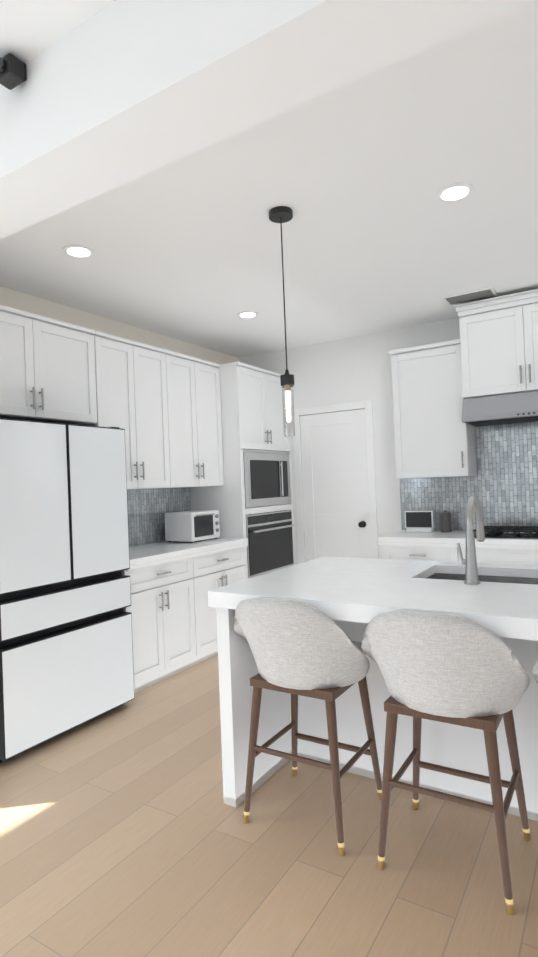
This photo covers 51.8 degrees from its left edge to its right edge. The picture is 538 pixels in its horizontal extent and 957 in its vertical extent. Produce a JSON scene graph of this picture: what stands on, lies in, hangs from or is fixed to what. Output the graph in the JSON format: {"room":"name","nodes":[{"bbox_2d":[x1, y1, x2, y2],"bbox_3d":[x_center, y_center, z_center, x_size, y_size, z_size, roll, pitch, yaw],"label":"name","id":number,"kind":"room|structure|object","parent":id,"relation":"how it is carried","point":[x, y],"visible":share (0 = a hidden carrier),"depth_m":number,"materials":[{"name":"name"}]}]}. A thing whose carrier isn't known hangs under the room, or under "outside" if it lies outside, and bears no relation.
{"room":"kitchen","nodes":[
{"label":"kitchen","id":0,"kind":"room"},
{"bbox_2d":[0,0,115,63],"bbox_3d":[-0.071,-1.521,-1.294,8.000,0.080,4.620,-3,-1,32],"label":"ceiling","id":1,"kind":"structure","parent":0,"point":[30,30],"depth_m":1.73,"materials":[{"name":"white paint"}]},
{"bbox_2d":[0,286,238,364],"bbox_3d":[-1.165,-1.124,4.518,0.002,0.274,3.244,-3,-1,32],"label":"wall band","id":2,"kind":"object","parent":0,"point":[15,299],"visible":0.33,"depth_m":4.31,"materials":[{"name":"beige paint"}]},
{"bbox_2d":[0,0,533,238],"bbox_3d":[1.222,-1.378,0.788,8.000,0.420,0.280,-3,-1,32],"label":"header beam","id":3,"kind":"structure","parent":0,"point":[115,94],"depth_m":1.63,"materials":[{"name":"white paint"}]},
{"bbox_2d":[0,53,26,89],"bbox_3d":[-0.867,-1.369,1.861,0.080,0.080,0.088,-3,-1,32],"label":"sensor","id":4,"kind":"object","parent":3,"relation":"attached to","point":[13,71],"visible":0.98,"depth_m":1.84,"materials":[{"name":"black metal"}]},
{"bbox_2d":[0,655,537,956],"bbox_3d":[2.245,1.350,2.237,8.600,0.060,13.600,-3,-1,32],"label":"floor","id":5,"kind":"structure","parent":0,"point":[125,831],"depth_m":2.05,"materials":[{"name":"brown wood"}]},
{"bbox_2d":[0,417,134,762],"bbox_3d":[-1.399,0.581,3.348,0.640,1.790,0.900,-3,-1,32],"label":"refrigerator","id":6,"kind":"object","parent":5,"relation":"on","point":[66,651],"visible":1,"depth_m":3.12,"materials":[{"name":"white metal"}]},
{"bbox_2d":[122,556,205,693],"bbox_3d":[-0.982,1.024,4.081,0.597,0.888,0.756,-3,-1,32],"label":"base cabinet","id":7,"kind":"object","parent":5,"relation":"on","point":[174,623],"depth_m":3.93,"materials":[{"name":"white paint"}]},
{"bbox_2d":[202,547,245,659],"bbox_3d":[-0.645,1.017,4.626,0.597,0.888,0.756,-3,-1,32],"label":"base cabinet","id":8,"kind":"object","parent":5,"relation":"on","point":[223,568],"depth_m":4.43,"materials":[{"name":"white paint"}]},
{"bbox_2d":[125,538,247,570],"bbox_3d":[-0.817,0.569,4.350,0.632,0.068,1.396,-3,-1,32],"label":"countertop","id":9,"kind":"structure","parent":8,"relation":"on","point":[147,555],"depth_m":4.21,"materials":[{"name":"white stone"}]},
{"bbox_2d":[164,510,219,542],"bbox_3d":[-0.642,0.407,4.747,0.331,0.250,0.380,-3,-1,32],"label":"toaster oven","id":10,"kind":"object","parent":9,"relation":"on","point":[191,526],"visible":1,"depth_m":4.62,"materials":[{"name":"white plastic"}]},
{"bbox_2d":[190,361,294,579],"bbox_3d":[-0.231,0.220,5.335,0.621,2.465,0.897,-3,-1,32],"label":"tall cabinet","id":11,"kind":"object","parent":5,"relation":"on","point":[252,404],"visible":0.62,"depth_m":4.94,"materials":[{"name":"white paint"}]},
{"bbox_2d":[243,452,290,507],"bbox_3d":[-0.192,0.015,5.309,0.538,0.494,0.797,-3,-1,32],"label":"built-in microwave","id":12,"kind":"object","parent":11,"relation":"in","point":[266,479],"visible":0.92,"depth_m":5.13,"materials":[{"name":"silver metal"}]},
{"bbox_2d":[246,510,294,577],"bbox_3d":[-0.178,0.600,5.308,0.596,0.544,0.797,-3,-1,32],"label":"wall oven","id":13,"kind":"object","parent":11,"relation":"in","point":[269,536],"visible":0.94,"depth_m":5.13,"materials":[{"name":"black"}]},
{"bbox_2d":[234,597,381,855],"bbox_3d":[0.159,0.931,2.321,0.569,0.946,0.526,-3,-1,32],"label":"stool","id":14,"kind":"object","parent":5,"relation":"on","point":[297,648],"visible":0.92,"depth_m":2.15,"materials":[{"name":"fabric"}]},
{"bbox_2d":[216,608,537,820],"bbox_3d":[0.956,0.928,2.344,2.083,0.888,1.117,-3,-1,32],"label":"kitchen island","id":15,"kind":"object","parent":5,"relation":"on","point":[459,747],"visible":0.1,"depth_m":2.43,"materials":[{"name":"white paint"}]},
{"bbox_2d":[208,557,537,640],"bbox_3d":[0.938,0.476,2.348,2.121,0.068,1.150,-3,-1,32],"label":"island countertop","id":16,"kind":"structure","parent":15,"relation":"on","point":[364,590],"depth_m":2.30,"materials":[{"name":"white stone"}]},
{"bbox_2d":[457,496,484,584],"bbox_3d":[0.898,0.260,2.446,0.089,0.368,0.271,-3,-1,32],"label":"faucet","id":17,"kind":"object","parent":16,"relation":"on","point":[469,561],"visible":1,"depth_m":2.35,"materials":[{"name":"silver metal"}]},
{"bbox_2d":[427,573,537,584],"bbox_3d":[1.063,0.585,2.534,0.716,0.208,0.416,-3,-1,32],"label":"sink basin","id":18,"kind":"object","parent":16,"relation":"in","point":[499,579],"visible":0.02,"depth_m":2.75,"materials":[{"name":"silver metal"}]},
{"bbox_2d":[383,546,465,561],"bbox_3d":[1.359,0.937,4.540,0.648,0.888,0.597,-3,-1,32],"label":"base cabinet","id":19,"kind":"object","parent":5,"relation":"on","point":[389,552],"depth_m":4.29,"materials":[{"name":"white paint"}]},
{"bbox_2d":[361,609,529,914],"bbox_3d":[0.652,0.908,2.016,0.569,0.946,0.526,-3,-1,32],"label":"stool","id":20,"kind":"object","parent":5,"relation":"on","point":[450,668],"visible":1,"depth_m":1.85,"materials":[{"name":"fabric"}]},
{"bbox_2d":[476,548,537,564],"bbox_3d":[1.985,0.908,4.154,1.056,0.888,0.597,-3,-1,32],"label":"base cabinet","id":21,"kind":"object","parent":5,"relation":"on","point":[508,556],"depth_m":3.98,"materials":[{"name":"white paint"}]},
{"bbox_2d":[378,530,537,549],"bbox_3d":[1.973,0.456,4.131,2.200,0.068,0.637,-3,-1,32],"label":"countertop","id":22,"kind":"structure","parent":21,"relation":"on","point":[439,538],"depth_m":4.21,"materials":[{"name":"white stone"}]},
{"bbox_2d":[405,511,434,531],"bbox_3d":[1.293,0.365,4.751,0.240,0.179,0.100,-3,-1,32],"label":"smart display","id":23,"kind":"object","parent":22,"relation":"on","point":[418,521],"visible":1,"depth_m":4.72,"materials":[{"name":"white plastic"}]},
{"bbox_2d":[440,510,451,531],"bbox_3d":[1.475,0.355,4.627,0.094,0.183,0.094,-3,-1,32],"label":"canister","id":24,"kind":"object","parent":22,"relation":"on","point":[445,521],"visible":1,"depth_m":4.59,"materials":[{"name":"grey"}]},
{"bbox_2d":[473,526,537,538],"bbox_3d":[1.990,0.397,4.116,0.910,0.047,0.510,-3,-1,32],"label":"cooktop","id":25,"kind":"object","parent":22,"relation":"in","point":[529,532],"visible":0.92,"depth_m":4.13,"materials":[{"name":"black glass"}]},
{"bbox_2d":[532,659,537,683],"bbox_3d":[1.145,0.886,1.711,0.569,0.946,0.526,-3,-1,32],"label":"stool","id":26,"kind":"object","parent":5,"relation":"on","point":[535,672],"visible":1,"depth_m":1.79,"materials":[{"name":"fabric"}]},
{"bbox_2d":[0,0,537,357],"bbox_3d":[2.186,-1.458,2.354,8.000,0.080,3.400,-3,-1,32],"label":"ceiling","id":27,"kind":"structure","parent":0,"point":[355,176],"depth_m":2.86,"materials":[{"name":"white paint"}]},
{"bbox_2d":[63,245,93,257],"bbox_3d":[-1.072,-1.277,3.122,0.170,0.008,0.170,-3,-1,32],"label":"recessed light","id":28,"kind":"object","parent":27,"relation":"in","point":[78,251],"visible":1,"depth_m":3.11,"materials":[{"name":"white paint"}]},
{"bbox_2d":[237,311,258,317],"bbox_3d":[-0.167,-1.298,4.397,0.170,0.008,0.170,-3,-1,32],"label":"recessed light","id":29,"kind":"object","parent":27,"relation":"in","point":[248,314],"visible":0.96,"depth_m":4.38,"materials":[{"name":"white paint"}]},
{"bbox_2d":[269,206,294,436],"bbox_3d":[0.080,-0.770,2.759,0.120,1.120,0.120,-3,-1,32],"label":"pendant light","id":30,"kind":"object","parent":27,"relation":"hanging from","point":[280,214],"visible":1,"depth_m":2.74,"materials":[{"name":"black metal"}]},
{"bbox_2d":[436,183,473,202],"bbox_3d":[0.886,-1.359,2.641,0.170,0.008,0.170,-3,-1,32],"label":"recessed light","id":31,"kind":"object","parent":27,"relation":"in","point":[455,192],"visible":1,"depth_m":2.63,"materials":[{"name":"white paint"}]},
{"bbox_2d":[442,287,497,304],"bbox_3d":[1.507,-1.365,4.162,0.360,0.012,0.200,-3,-1,32],"label":"ceiling vent","id":32,"kind":"object","parent":27,"relation":"in","point":[471,295],"visible":1,"depth_m":4.14,"materials":[{"name":"grey metal"}]},
{"bbox_2d":[239,317,524,564],"bbox_3d":[3.225,-0.402,3.813,8.150,3.400,0.150,-3,-1,32],"label":"wall","id":33,"kind":"structure","parent":0,"point":[353,369],"depth_m":5.14,"materials":[{"name":"white paint"}]},
{"bbox_2d":[292,400,378,563],"bbox_3d":[0.635,0.353,5.324,0.840,2.130,0.016,-3,-1,32],"label":"door frame","id":34,"kind":"structure","parent":33,"relation":"attached to","point":[366,405],"depth_m":5.24,"materials":[{"name":"white paint"}]},
{"bbox_2d":[300,409,370,561],"bbox_3d":[0.635,0.386,5.322,0.692,2.048,0.120,-3,-1,32],"label":"pantry door","id":35,"kind":"structure","parent":33,"relation":"in","point":[335,484],"depth_m":5.34,"materials":[{"name":"white paint"}]},
{"bbox_2d":[389,339,476,478],"bbox_3d":[1.369,-0.549,4.647,0.601,1.080,0.371,-3,-1,32],"label":"upper cabinet","id":36,"kind":"object","parent":33,"relation":"attached to","point":[435,435],"visible":0.9,"depth_m":4.52,"materials":[{"name":"white paint"}]},
{"bbox_2d":[399,421,537,529],"bbox_3d":[2.111,-0.016,4.409,2.200,0.869,0.009,-3,-1,32],"label":"backsplash","id":37,"kind":"structure","parent":33,"relation":"attached to","point":[502,486],"depth_m":4.57,"materials":[{"name":"tile"}]},
{"bbox_2d":[454,289,537,398],"bbox_3d":[1.965,-0.996,4.209,0.952,0.715,0.481,-3,-1,32],"label":"upper cabinet","id":38,"kind":"object","parent":33,"relation":"attached to","point":[499,343],"visible":1,"depth_m":4.13,"materials":[{"name":"white paint"}]},
{"bbox_2d":[462,390,537,426],"bbox_3d":[1.970,-0.540,4.182,0.896,0.191,0.511,-3,-1,32],"label":"range hood","id":39,"kind":"object","parent":38,"relation":"attached to","point":[512,408],"visible":1,"depth_m":4.11,"materials":[{"name":"silver metal"}]},
{"bbox_3d":[-2.522,-0.191,2.398,0.150,3.400,8.600,-3,-1,32],"label":"wall","id":40,"kind":"structure","parent":0,"visible":0},
{"bbox_2d":[0,304,96,424],"bbox_3d":[-1.564,-0.670,3.420,0.436,0.625,0.936,-3,-1,32],"label":"upper cabinet","id":41,"kind":"object","parent":40,"relation":"attached to","point":[47,369],"visible":1,"depth_m":3.40,"materials":[{"name":"white paint"}]},
{"bbox_2d":[87,331,178,488],"bbox_3d":[-1.124,-0.455,4.149,0.402,1.075,0.755,-3,-1,32],"label":"upper cabinet","id":42,"kind":"object","parent":40,"relation":"attached to","point":[161,407],"depth_m":4.06,"materials":[{"name":"white paint"}]},
{"bbox_2d":[127,487,190,546],"bbox_3d":[-1.092,0.317,4.516,0.009,0.458,1.396,-3,-1,32],"label":"backsplash","id":43,"kind":"structure","parent":40,"relation":"attached to","point":[148,509],"depth_m":4.67,"materials":[{"name":"tile"}]},
{"bbox_2d":[175,352,223,486],"bbox_3d":[-0.787,-0.462,4.695,0.402,1.075,0.755,-3,-1,32],"label":"upper cabinet","id":44,"kind":"object","parent":40,"relation":"attached to","point":[198,425],"depth_m":4.63,"materials":[{"name":"white paint"}]}
]}

